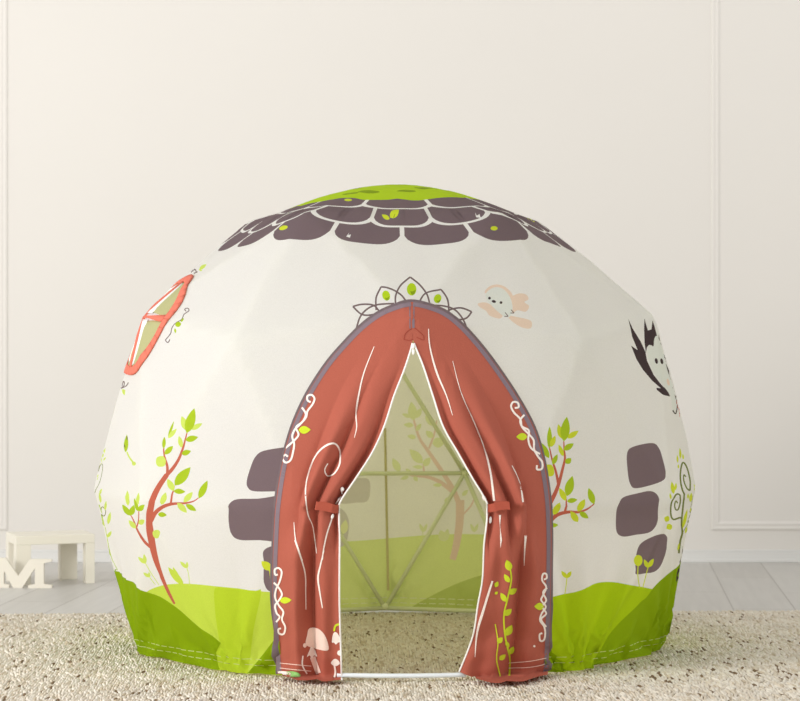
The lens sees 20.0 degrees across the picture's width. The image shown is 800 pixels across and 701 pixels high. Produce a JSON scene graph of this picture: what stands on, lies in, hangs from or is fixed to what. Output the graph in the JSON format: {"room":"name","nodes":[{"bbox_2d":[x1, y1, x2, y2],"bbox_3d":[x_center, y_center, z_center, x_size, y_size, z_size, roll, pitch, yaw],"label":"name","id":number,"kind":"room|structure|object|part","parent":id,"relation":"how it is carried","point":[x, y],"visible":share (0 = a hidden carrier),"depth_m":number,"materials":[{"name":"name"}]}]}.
{"room":"children's room","nodes":[
{"label":"children's room","id":0,"kind":"room"},
{"bbox_2d":[0,0,799,549],"bbox_3d":[0.000,-0.729,8.126,9.000,3.062,0.100,0,0,0],"label":"wall","id":1,"kind":"structure","parent":0,"point":[143,135],"depth_m":8.07,"materials":[{"name":"paint"}]},
{"bbox_2d":[0,0,7,529],"bbox_3d":[-2.019,-0.610,8.073,1.250,2.500,0.006,0,0,0],"label":"trim","id":2,"kind":"structure","parent":1,"relation":"attached to","point":[3,3],"depth_m":8.07,"materials":[{"name":"paint"}]},
{"bbox_2d":[0,550,799,561],"bbox_3d":[0.000,0.730,8.069,9.000,0.044,0.020,0,0,0],"label":"baseboard","id":3,"kind":"structure","parent":1,"relation":"attached to","point":[100,555],"depth_m":8.06,"materials":[{"name":"white paint"}]},
{"bbox_2d":[711,0,799,529],"bbox_3d":[1.731,-0.610,8.073,1.250,2.500,0.006,0,0,0],"label":"trim","id":4,"kind":"structure","parent":1,"relation":"attached to","point":[716,524],"depth_m":8.07,"materials":[{"name":"paint"}]},
{"bbox_2d":[0,562,799,613],"bbox_3d":[0.000,0.789,3.456,9.000,0.050,9.248,0,0,0],"label":"floor","id":5,"kind":"structure","parent":0,"point":[705,586],"depth_m":7.14,"materials":[{"name":"grey wood"}]},
{"bbox_2d":[0,558,51,587],"bbox_3d":[-1.197,0.707,7.221,0.184,0.095,0.012,0,0,4],"label":"decorative letter","id":6,"kind":"object","parent":5,"relation":"on","point":[17,581],"visible":1,"depth_m":7.22,"materials":[{"name":"beige wood"}]},
{"bbox_2d":[6,530,94,585],"bbox_3d":[-1.141,0.674,7.403,0.256,0.159,0.180,0,0,-20],"label":"side table","id":7,"kind":"object","parent":5,"relation":"on","point":[18,544],"visible":0.88,"depth_m":7.36,"materials":[{"name":"beige wood"}]},
{"bbox_3d":[-1.263,0.689,7.430,0.045,0.130,0.045,0,0,-20],"label":"leg","id":8,"kind":"part","parent":7,"relation":"part of","materials":[{"name":"beige wood"}]},
{"bbox_3d":[-1.215,0.689,7.304,0.049,0.130,0.045,0,0,-20],"label":"leg","id":9,"kind":"part","parent":7,"relation":"part of","materials":[{"name":"beige wood"}]},
{"bbox_3d":[-1.097,0.689,7.491,0.055,0.130,0.045,0,0,-20],"label":"leg","id":10,"kind":"part","parent":7,"relation":"part of","materials":[{"name":"beige wood"}]},
{"bbox_3d":[-1.011,0.689,7.378,0.029,0.130,0.045,0,0,-20],"label":"leg","id":11,"kind":"part","parent":7,"relation":"part of","materials":[{"name":"beige wood"}]},
{"bbox_2d":[0,610,799,700],"bbox_3d":[0.011,0.754,5.421,3.506,0.010,2.203,0,0,-2],"label":"rug","id":12,"kind":"object","parent":5,"relation":"on","point":[711,655],"visible":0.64,"depth_m":5.39,"materials":[{"name":"beige carpet"}]},
{"bbox_2d":[94,184,694,682],"bbox_3d":[-0.010,0.161,5.809,1.531,1.169,1.530,0,0,0],"label":"tent","id":13,"kind":"object","parent":12,"relation":"on","point":[393,397],"visible":1,"depth_m":5.29,"materials":[{"name":"white fabric"}]},
{"bbox_3d":[-0.639,-0.021,5.583,0.029,0.114,0.039,0,0,-23],"label":"sash","id":14,"kind":"part","parent":13,"relation":"part of","materials":[{"name":"red fabric"}]},
{"bbox_3d":[-0.581,-0.130,5.606,0.086,0.077,0.063,0,0,0],"label":"sash","id":15,"kind":"part","parent":13,"relation":"part of","materials":[{"name":"red fabric"}]},
{"bbox_2d":[272,302,412,680],"bbox_3d":[-0.130,0.316,5.135,0.320,0.855,0.173,0,0,0],"label":"door curtain","id":16,"kind":"object","parent":13,"relation":"hanging from","point":[338,368],"depth_m":5.14,"materials":[{"name":"red fabric"}]},
{"bbox_3d":[0.004,0.739,5.165,0.295,0.010,0.029,0,0,0],"label":"door sill rod","id":17,"kind":"part","parent":13,"relation":"part of","materials":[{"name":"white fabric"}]},
{"bbox_3d":[0.030,-0.003,5.144,0.008,0.026,0.006,0,0,0],"label":"zip pull","id":18,"kind":"part","parent":13,"relation":"part of","materials":[{"name":"white"}]},
{"bbox_2d":[412,302,551,682],"bbox_3d":[0.199,0.316,5.147,0.333,0.855,0.173,0,0,-12],"label":"door curtain","id":19,"kind":"object","parent":13,"relation":"hanging from","point":[487,366],"depth_m":5.16,"materials":[{"name":"red fabric"}]}
]}

